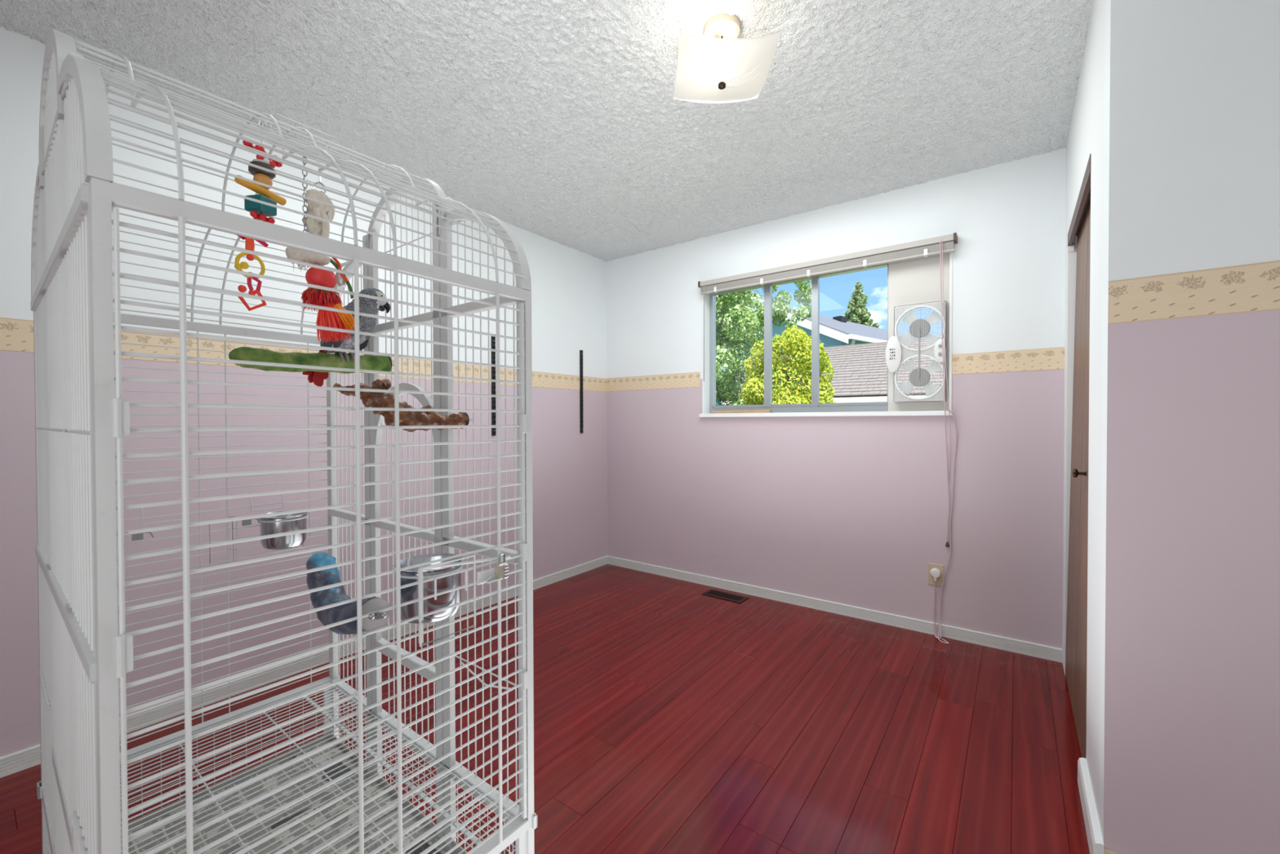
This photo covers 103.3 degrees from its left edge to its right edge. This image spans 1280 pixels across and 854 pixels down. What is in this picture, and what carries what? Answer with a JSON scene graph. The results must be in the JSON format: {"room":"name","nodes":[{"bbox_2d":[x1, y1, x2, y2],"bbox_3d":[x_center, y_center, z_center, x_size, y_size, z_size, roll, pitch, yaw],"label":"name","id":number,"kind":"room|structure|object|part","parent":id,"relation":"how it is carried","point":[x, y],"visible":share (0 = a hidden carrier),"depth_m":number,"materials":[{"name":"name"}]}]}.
{"room":"spare bedroom","nodes":[
{"label":"spare bedroom","id":0,"kind":"room"},
{"bbox_2d":[0,26,607,756],"bbox_3d":[-1.677,-0.090,2.287,0.121,2.440,4.816,0,1,37],"label":"wall","id":1,"kind":"structure","parent":0,"point":[568,291],"depth_m":2.16,"materials":[{"name":"paint"}]},
{"bbox_2d":[0,555,608,777],"bbox_3d":[-1.623,1.099,2.263,0.010,0.064,4.576,0,1,37],"label":"baseboard","id":2,"kind":"structure","parent":1,"relation":"attached to","point":[25,758],"depth_m":2.19,"materials":[{"name":"white wood"}]},
{"bbox_2d":[491,336,496,435],"bbox_3d":[-0.923,-0.258,3.192,0.013,0.625,0.024,0,1,37],"label":"shelf standard","id":3,"kind":"object","parent":1,"relation":"attached to","point":[493,338],"visible":0.87,"depth_m":3.19,"materials":[{"name":"black metal"}]},
{"bbox_2d":[579,350,582,432],"bbox_3d":[-0.443,-0.268,3.838,0.013,0.627,0.024,0,1,37],"label":"shelf standard","id":4,"kind":"object","parent":1,"relation":"attached to","point":[580,351],"visible":1,"depth_m":3.83,"materials":[{"name":"black metal"}]},
{"bbox_2d":[0,564,1089,853],"bbox_3d":[0.020,1.171,1.045,4.101,0.060,4.576,0,1,37],"label":"floor","id":5,"kind":"structure","parent":0,"point":[670,717],"depth_m":1.86,"materials":[{"name":"red wood"}]},
{"bbox_2d":[30,28,537,853],"bbox_3d":[-0.789,0.234,1.112,0.997,1.818,0.673,0,1,37],"label":"cage","id":6,"kind":"object","parent":5,"relation":"on","point":[83,656],"visible":0.98,"depth_m":0.86,"materials":[{"name":"white metal"}]},
{"bbox_3d":[-1.361,0.376,1.155,0.030,1.314,0.016,0,1,37],"label":"corner post","id":7,"kind":"part","parent":6,"relation":"part of","materials":[{"name":"white metal"}]},
{"bbox_3d":[-0.981,0.833,0.876,0.919,0.026,0.024,0,1,37],"label":"rail","id":8,"kind":"part","parent":6,"relation":"part of","materials":[{"name":"white metal"}]},
{"bbox_3d":[-0.982,0.626,0.872,0.335,0.028,0.022,0,1,37],"label":"rail","id":9,"kind":"part","parent":6,"relation":"part of","materials":[{"name":"white metal"}]},
{"bbox_3d":[-0.984,0.280,0.867,0.919,0.022,0.026,0,1,37],"label":"rail","id":10,"kind":"part","parent":6,"relation":"part of","materials":[{"name":"white metal"}]},
{"bbox_3d":[-0.985,-0.267,0.860,0.919,0.022,0.027,0,1,37],"label":"rail","id":11,"kind":"part","parent":6,"relation":"part of","materials":[{"name":"white metal"}]},
{"bbox_3d":[-0.607,0.381,0.578,0.030,1.314,0.016,0,1,37],"label":"corner post","id":12,"kind":"part","parent":6,"relation":"part of","materials":[{"name":"white metal"}]},
{"bbox_3d":[-0.589,0.283,0.577,0.005,1.060,0.005,0,1,37],"label":"door frame","id":13,"kind":"part","parent":6,"relation":"part of","materials":[{"name":"white metal"}]},
{"bbox_3d":[-1.227,0.284,1.322,0.023,0.187,0.167,0,1,37],"label":"feeder door","id":14,"kind":"part","parent":6,"relation":"part of","materials":[{"name":"white metal"}]},
{"bbox_3d":[-1.178,0.822,1.402,0.026,0.023,0.590,0,1,37],"label":"rail","id":15,"kind":"part","parent":6,"relation":"part of","materials":[{"name":"white metal"}]},
{"bbox_2d":[120,740,397,853],"bbox_3d":[-0.988,1.007,1.259,0.455,0.005,0.564,0,1,37],"label":"sheet","id":16,"kind":"object","parent":6,"relation":"on","point":[347,818],"visible":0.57,"depth_m":1.34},
{"bbox_2d":[234,119,286,311],"bbox_3d":[-0.787,-0.439,1.052,0.049,0.404,0.098,0,1,30],"label":"toy","id":17,"kind":"object","parent":6,"relation":"hanging from","point":[260,211],"visible":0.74,"depth_m":1.04,"materials":[{"name":"multicoloured plastic"}]},
{"bbox_3d":[-0.790,-0.509,1.047,0.003,0.265,0.032,0,1,37],"label":"cord","id":18,"kind":"part","parent":17,"relation":"part of","materials":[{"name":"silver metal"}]},
{"bbox_3d":[-1.090,0.281,1.500,0.023,0.187,0.167,0,1,37],"label":"feeder door","id":19,"kind":"part","parent":6,"relation":"part of","materials":[{"name":"white metal"}]},
{"bbox_2d":[257,510,308,550],"bbox_3d":[-1.050,0.303,1.490,0.135,0.097,0.122,0,1,37],"label":"steel cup","id":20,"kind":"object","parent":6,"relation":"in","point":[271,525],"visible":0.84,"depth_m":1.44,"materials":[{"name":"grey metal"}]},
{"bbox_2d":[120,732,467,853],"bbox_3d":[-0.799,1.002,1.115,0.951,0.024,0.585,0,1,37],"label":"tray","id":21,"kind":"object","parent":6,"relation":"on","point":[428,826],"depth_m":1.38,"materials":[{"name":"silver metal"}]},
{"bbox_3d":[-0.762,-0.657,1.144,0.038,0.038,0.115,0,1,37],"label":"roof door handle","id":22,"kind":"part","parent":6,"relation":"part of","materials":[{"name":"white metal"}]},
{"bbox_2d":[228,346,394,373],"bbox_3d":[-0.788,-0.162,1.259,0.054,0.064,0.372,0,1,37],"label":"bird perch","id":23,"kind":"object","parent":6,"relation":"attached to","point":[377,362],"visible":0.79,"depth_m":1.21,"materials":[{"name":"green"}]},
{"bbox_2d":[302,288,390,386],"bbox_3d":[-0.746,-0.236,1.311,0.093,0.271,0.200,0,1,37],"label":"parrot","id":24,"kind":"object","parent":23,"relation":"on","point":[366,305],"visible":0.61,"depth_m":1.30,"materials":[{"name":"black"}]},
{"bbox_2d":[285,146,354,342],"bbox_3d":[-0.690,-0.400,1.122,0.085,0.426,0.160,0,1,37],"label":"toy","id":25,"kind":"object","parent":6,"relation":"hanging from","point":[314,276],"visible":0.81,"depth_m":1.10,"materials":[{"name":"red fabric"}]},
{"bbox_3d":[-0.993,0.370,1.636,0.030,1.314,0.016,0,1,37],"label":"corner post","id":26,"kind":"part","parent":6,"relation":"part of","materials":[{"name":"white metal"}]},
{"bbox_2d":[306,551,390,634],"bbox_3d":[-0.507,0.292,0.871,0.244,0.125,0.057,0,1,37],"label":"mineral perch","id":27,"kind":"object","parent":6,"relation":"attached to","point":[317,579],"visible":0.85,"depth_m":0.86,"materials":[{"name":"blue stone"}]},
{"bbox_2d":[361,597,390,631],"bbox_3d":[-0.423,0.298,0.807,0.006,0.051,0.051,0,1,37],"label":"washer","id":28,"kind":"object","parent":27,"relation":"in","point":[372,604],"depth_m":0.80,"materials":[{"name":"silver metal"}]},
{"bbox_2d":[333,378,472,431],"bbox_3d":[-0.487,-0.044,1.077,0.062,0.111,0.301,0,1,37],"label":"branch perch","id":29,"kind":"object","parent":6,"relation":"attached to","point":[373,399],"visible":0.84,"depth_m":1.04,"materials":[{"name":"brown wood"}]},
{"bbox_2d":[464,412,469,425],"bbox_3d":[-0.408,-0.016,1.175,0.036,0.035,0.003,0,1,37],"label":"washer","id":30,"kind":"object","parent":29,"relation":"in","point":[467,415],"depth_m":1.17,"materials":[{"name":"silver metal"}]},
{"bbox_2d":[354,809,451,853],"bbox_3d":[-0.613,1.009,0.972,0.450,0.005,0.560,0,1,37],"label":"sheet","id":31,"kind":"object","parent":6,"relation":"on","point":[421,831],"visible":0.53,"depth_m":1.24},
{"bbox_2d":[233,807,368,853],"bbox_3d":[-0.818,1.002,1.091,0.340,0.005,0.360,0,1,32],"label":"sheet","id":32,"kind":"object","parent":31,"relation":"on","point":[329,828],"visible":0.6,"depth_m":1.23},
{"bbox_3d":[-0.618,0.619,1.347,0.335,0.028,0.022,0,1,37],"label":"rail","id":33,"kind":"part","parent":6,"relation":"part of","materials":[{"name":"white metal"}]},
{"bbox_3d":[-0.619,0.273,1.343,0.919,0.022,0.022,0,1,37],"label":"rail","id":34,"kind":"part","parent":6,"relation":"part of","materials":[{"name":"white metal"}]},
{"bbox_3d":[-0.617,0.826,1.351,0.919,0.026,0.024,0,1,37],"label":"rail","id":35,"kind":"part","parent":6,"relation":"part of","materials":[{"name":"white metal"}]},
{"bbox_2d":[392,553,467,623],"bbox_3d":[-0.386,0.301,0.936,0.135,0.102,0.122,0,1,37],"label":"steel cup","id":36,"kind":"object","parent":6,"relation":"in","point":[409,575],"visible":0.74,"depth_m":0.90,"materials":[{"name":"grey metal"}]},
{"bbox_3d":[-0.620,-0.274,1.337,0.919,0.022,0.022,0,1,37],"label":"rail","id":37,"kind":"part","parent":6,"relation":"part of","materials":[{"name":"white metal"}]},
{"bbox_3d":[-0.315,0.303,0.929,0.006,0.134,0.190,0,1,37],"label":"feeder door","id":38,"kind":"part","parent":6,"relation":"part of","materials":[{"name":"white metal"}]},
{"bbox_3d":[-0.282,0.283,0.966,0.013,0.024,0.061,0,1,37],"label":"latch plate","id":39,"kind":"part","parent":6,"relation":"part of","materials":[{"name":"white metal"}]},
{"bbox_3d":[-0.421,0.828,0.823,0.026,0.023,0.590,0,1,37],"label":"rail","id":40,"kind":"part","parent":6,"relation":"part of","materials":[{"name":"white metal"}]},
{"bbox_2d":[495,552,508,579],"bbox_3d":[-0.265,0.268,0.976,0.016,0.050,0.021,0,1,37],"label":"padlock","id":41,"kind":"object","parent":6,"relation":"hanging from","point":[501,568],"visible":1,"depth_m":0.97,"materials":[{"name":"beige metal"}]},
{"bbox_3d":[-0.239,0.375,1.059,0.030,1.314,0.016,0,1,37],"label":"corner post","id":42,"kind":"part","parent":6,"relation":"part of","materials":[{"name":"white metal"}]},
{"bbox_2d":[702,588,748,603],"bbox_3d":[0.558,1.110,3.330,0.280,0.005,0.116,0,1,38],"label":"floor vent","id":43,"kind":"object","parent":5,"relation":"in","point":[713,593],"visible":1,"depth_m":3.33,"materials":[{"name":"brown metal"}]},
{"bbox_2d":[0,0,1093,262],"bbox_3d":[0.012,-1.294,1.029,4.121,0.009,4.596,0,1,37],"label":"ceiling","id":44,"kind":"structure","parent":0,"point":[561,122],"depth_m":1.96,"materials":[{"name":"white paint"}]},
{"bbox_2d":[672,13,780,103],"bbox_3d":[0.268,-1.207,1.656,0.300,0.200,0.300,0,1,0],"label":"ceiling light","id":45,"kind":"object","parent":44,"relation":"attached to","point":[718,66],"visible":1,"depth_m":1.61,"materials":[{"name":"beige glass"}]},
{"bbox_2d":[606,147,1066,648],"bbox_3d":[1.442,-0.104,2.908,4.151,2.440,0.141,0,1,37],"label":"wall","id":46,"kind":"structure","parent":0,"point":[849,510],"depth_m":2.86,"materials":[{"name":"paint"}]},
{"bbox_2d":[698,252,952,417],"bbox_3d":[1.073,-0.525,3.160,1.516,0.922,0.168,0,1,37],"label":"window","id":47,"kind":"structure","parent":46,"relation":"in","point":[815,408],"depth_m":3.27,"materials":[{"name":"white plastic"}]},
{"bbox_3d":[0.685,-0.142,3.507,0.390,0.020,0.018,0,1,37],"label":"sash rail","id":48,"kind":"part","parent":47,"relation":"part of","materials":[{"name":"silver metal"}]},
{"bbox_2d":[711,409,770,413],"bbox_3d":[0.684,-0.104,3.468,0.435,0.022,0.018,0,1,37],"label":"stick","id":49,"kind":"object","parent":47,"relation":"on","point":[734,411],"visible":0.8,"depth_m":3.44,"materials":[{"name":"brown wood"}]},
{"bbox_3d":[0.978,-0.140,3.280,0.272,0.020,0.018,0,1,37],"label":"sash rail","id":50,"kind":"part","parent":47,"relation":"part of","materials":[{"name":"silver metal"}]},
{"bbox_3d":[1.103,-0.533,3.196,1.474,0.884,0.050,0,1,37],"label":"track frame","id":51,"kind":"part","parent":47,"relation":"part of","materials":[{"name":"silver metal"}]},
{"bbox_3d":[1.074,-0.077,3.165,1.516,0.026,0.168,0,1,37],"label":"sill","id":52,"kind":"part","parent":47,"relation":"part of","materials":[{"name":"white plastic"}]},
{"bbox_2d":[697,232,957,546],"bbox_3d":[1.032,-0.185,3.081,1.519,1.633,0.069,0,1,37],"label":"mini blind","id":53,"kind":"object","parent":47,"relation":"attached to","point":[944,244],"visible":1,"depth_m":2.91,"materials":[{"name":"grey metal"}]},
{"bbox_3d":[1.027,-0.920,3.067,1.499,0.014,0.027,0,1,37],"label":"rail","id":54,"kind":"part","parent":53,"relation":"part of","materials":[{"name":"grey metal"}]},
{"bbox_3d":[1.601,-0.179,2.656,0.050,1.585,0.064,0,1,37],"label":"lift cord","id":55,"kind":"part","parent":53,"relation":"part of","materials":[{"name":"white plastic"}]},
{"bbox_3d":[1.279,-0.138,3.056,0.397,0.020,0.018,0,1,37],"label":"sash rail","id":56,"kind":"part","parent":47,"relation":"part of","materials":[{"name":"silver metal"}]},
{"bbox_2d":[888,253,949,411],"bbox_3d":[1.532,-0.529,2.788,0.298,0.882,0.014,0,1,37],"label":"filler panel","id":57,"kind":"object","parent":47,"relation":"attached to","point":[913,281],"visible":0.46,"depth_m":2.78,"materials":[{"name":"white plastic"}]},
{"bbox_2d":[885,300,957,644],"bbox_3d":[1.508,0.226,2.730,0.340,1.786,0.122,0,1,37],"label":"fan","id":58,"kind":"object","parent":47,"relation":"attached to","point":[897,353],"visible":0.98,"depth_m":2.74,"materials":[{"name":"white plastic"}]},
{"bbox_3d":[1.407,-0.403,2.807,0.080,0.200,0.026,0,1,37],"label":"control panel","id":59,"kind":"part","parent":58,"relation":"part of","materials":[{"name":"white plastic"}]},
{"bbox_3d":[1.476,-0.482,2.800,0.079,0.078,0.026,0,1,37],"label":"blade","id":60,"kind":"part","parent":58,"relation":"part of","materials":[{"name":"white plastic"}]},
{"bbox_3d":[1.476,-0.217,2.803,0.079,0.078,0.026,0,1,37],"label":"blade","id":61,"kind":"part","parent":58,"relation":"part of","materials":[{"name":"white plastic"}]},
{"bbox_3d":[1.489,-0.601,2.794,0.015,0.079,0.083,-1,1,-36],"label":"blade","id":62,"kind":"part","parent":58,"relation":"part of","materials":[{"name":"white plastic"}]},
{"bbox_3d":[1.490,-0.336,2.798,0.015,0.079,0.083,-1,1,-36],"label":"blade","id":63,"kind":"part","parent":58,"relation":"part of","materials":[{"name":"white plastic"}]},
{"bbox_2d":[893,301,945,401],"bbox_3d":[1.510,-0.402,2.739,0.242,0.522,0.004,0,1,37],"label":"housing","id":64,"kind":"object","parent":58,"relation":"attached to","point":[919,328],"depth_m":2.74,"materials":[{"name":"white plastic"}]},
{"bbox_3d":[1.511,-0.534,2.738,0.242,0.242,0.007,0,1,37],"label":"ring trim","id":65,"kind":"part","parent":58,"relation":"part of","materials":[{"name":"white plastic"}]},
{"bbox_3d":[1.512,-0.269,2.741,0.242,0.242,0.007,0,1,37],"label":"ring trim","id":66,"kind":"part","parent":58,"relation":"part of","materials":[{"name":"white plastic"}]},
{"bbox_2d":[898,356,942,398],"bbox_3d":[1.536,-0.270,2.773,0.234,0.234,0.002,0,1,37],"label":"grille","id":67,"kind":"object","parent":58,"relation":"attached to","point":[900,385],"depth_m":2.77,"materials":[{"name":"white plastic"}]},
{"bbox_2d":[898,309,943,349],"bbox_3d":[1.535,-0.535,2.770,0.234,0.234,0.002,0,1,37],"label":"grille","id":68,"kind":"object","parent":58,"relation":"attached to","point":[935,313],"depth_m":2.77,"materials":[{"name":"white plastic"}]},
{"bbox_3d":[1.573,-0.469,2.734,0.083,0.079,0.015,0,1,20],"label":"blade","id":69,"kind":"part","parent":58,"relation":"part of","materials":[{"name":"white plastic"}]},
{"bbox_3d":[1.573,-0.204,2.737,0.083,0.079,0.015,0,1,20],"label":"blade","id":70,"kind":"part","parent":58,"relation":"part of","materials":[{"name":"white plastic"}]},
{"bbox_3d":[1.580,-0.588,2.721,0.079,0.078,0.026,0,1,37],"label":"blade","id":71,"kind":"part","parent":58,"relation":"part of","materials":[{"name":"white plastic"}]},
{"bbox_3d":[1.581,-0.323,2.724,0.079,0.078,0.026,0,1,37],"label":"blade","id":72,"kind":"part","parent":58,"relation":"part of","materials":[{"name":"white plastic"}]},
{"bbox_3d":[1.584,-0.402,2.678,0.051,0.124,0.022,0,1,37],"label":"panel","id":73,"kind":"part","parent":58,"relation":"part of","materials":[{"name":"white plastic"}]},
{"bbox_3d":[1.594,0.489,2.652,0.105,1.261,0.094,0,1,37],"label":"power cord","id":74,"kind":"part","parent":58,"relation":"part of","materials":[{"name":"white plastic"}]},
{"bbox_2d":[607,555,1062,662],"bbox_3d":[0.876,1.081,3.251,2.825,0.064,0.010,0,1,37],"label":"baseboard","id":75,"kind":"structure","parent":46,"relation":"attached to","point":[1040,651],"depth_m":2.94,"materials":[{"name":"white wood"}]},
{"bbox_2d":[928,562,943,586],"bbox_3d":[1.589,0.794,2.720,0.072,0.116,0.006,0,1,37],"label":"wall outlet","id":76,"kind":"object","parent":46,"relation":"attached to","point":[940,580],"visible":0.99,"depth_m":2.72,"materials":[{"name":"beige plastic"}]},
{"bbox_2d":[1062,0,1105,813],"bbox_3d":[1.663,-0.092,1.847,0.100,2.440,1.303,0,1,37],"label":"wall","id":77,"kind":"structure","parent":0,"point":[1086,130],"depth_m":1.53,"materials":[{"name":"white paint"}]},
{"bbox_2d":[1067,244,1074,251],"bbox_3d":[1.922,-0.796,2.259,0.022,0.022,0.016,0,1,37],"label":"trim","id":78,"kind":"structure","parent":77,"relation":"attached to","point":[1070,248],"depth_m":2.25,"materials":[{"name":"white"}]},
{"bbox_2d":[1065,195,1090,758],"bbox_3d":[1.671,0.135,1.925,0.067,1.960,0.832,1,1,37],"label":"door","id":79,"kind":"structure","parent":77,"relation":"in","point":[1077,597],"depth_m":1.93,"materials":[{"name":"brown wood"}]},
{"bbox_3d":[1.546,0.163,1.782,0.037,0.032,0.031,1,1,37],"label":"knob","id":80,"kind":"part","parent":79,"relation":"part of","materials":[{"name":"brown metal"}]},
{"bbox_2d":[1067,153,1091,245],"bbox_3d":[1.698,-0.830,1.898,0.092,0.055,0.854,0,1,37],"label":"trim","id":81,"kind":"structure","parent":77,"relation":"attached to","point":[1084,194],"depth_m":1.87,"materials":[{"name":"brown wood"}]},
{"bbox_2d":[1077,757,1103,853],"bbox_3d":[1.284,1.093,1.447,0.020,0.082,0.407,0,1,37],"label":"baseboard","id":82,"kind":"structure","parent":77,"relation":"attached to","point":[1095,839],"depth_m":1.41,"materials":[{"name":"white wood"}]},
{"bbox_2d":[1097,0,1279,853],"bbox_3d":[1.712,-0.081,0.936,1.265,2.440,0.101,0,1,37],"label":"wall","id":83,"kind":"structure","parent":0,"point":[1189,704],"depth_m":1.19,"materials":[{"name":"paint"}]},
{"bbox_2d":[1103,846,1122,853],"bbox_3d":[1.682,1.104,0.905,1.265,0.070,0.012,0,1,37],"label":"baseboard","id":84,"kind":"structure","parent":83,"relation":"attached to","point":[1106,851],"depth_m":1.27,"materials":[{"name":"beige wood"}]},
{"label":"outside","id":85,"kind":"structure","parent":0,"visible":0},
{"bbox_3d":[8.943,1.989,12.071,120.000,0.200,150.000,0,1,37],"label":"ground","id":86,"kind":"structure","parent":85,"visible":0},
{"bbox_2d":[715,394,724,405],"bbox_3d":[1.066,0.591,8.403,1.406,2.723,1.277,0,1,37],"label":"shrub","id":87,"kind":"object","parent":86,"relation":"on","point":[717,402],"visible":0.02,"depth_m":8.27,"materials":[{"name":"green plant"}]},
{"bbox_2d":[715,280,811,405],"bbox_3d":[1.848,-0.613,10.532,3.329,5.075,2.208,0,1,37],"label":"leafy tree","id":88,"kind":"object","parent":86,"relation":"on","point":[740,320],"visible":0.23,"depth_m":10.00,"materials":[{"name":"green plant"}]},
{"bbox_2d":[740,324,835,404],"bbox_3d":[2.141,0.271,7.269,1.336,3.384,1.348,0,1,37],"label":"shrub","id":89,"kind":"object","parent":86,"relation":"on","point":[798,344],"visible":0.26,"depth_m":7.00,"materials":[{"name":"green plant"}]},
{"bbox_2d":[715,308,918,371],"bbox_3d":[10.242,-1.690,24.686,12.430,6.850,7.240,-1,1,-37],"label":"house","id":90,"kind":"structure","parent":86,"relation":"on","point":[837,331],"depth_m":19.78,"materials":[{"name":"blue"}]},
{"bbox_2d":[832,315,847,322],"bbox_3d":[9.160,-4.915,23.197,0.500,0.240,0.400,-1,1,-37],"label":"roof vent","id":91,"kind":"object","parent":90,"relation":"attached to","point":[841,318],"depth_m":23.02,"materials":[{"name":"black metal"}]},
{"bbox_2d":[721,338,942,404],"bbox_3d":[7.922,-0.356,13.867,11.396,4.452,5.480,0,1,37],"label":"garage","id":92,"kind":"structure","parent":86,"relation":"on","point":[860,371],"depth_m":13.64,"materials":[{"name":"beige"}]},
{"bbox_2d":[844,281,879,328],"bbox_3d":[14.895,-4.116,34.355,5.253,11.449,5.028,0,1,37],"label":"conifer tree","id":93,"kind":"object","parent":86,"relation":"on","point":[858,313],"visible":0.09,"depth_m":33.98,"materials":[{"name":"green plant"}]}
]}

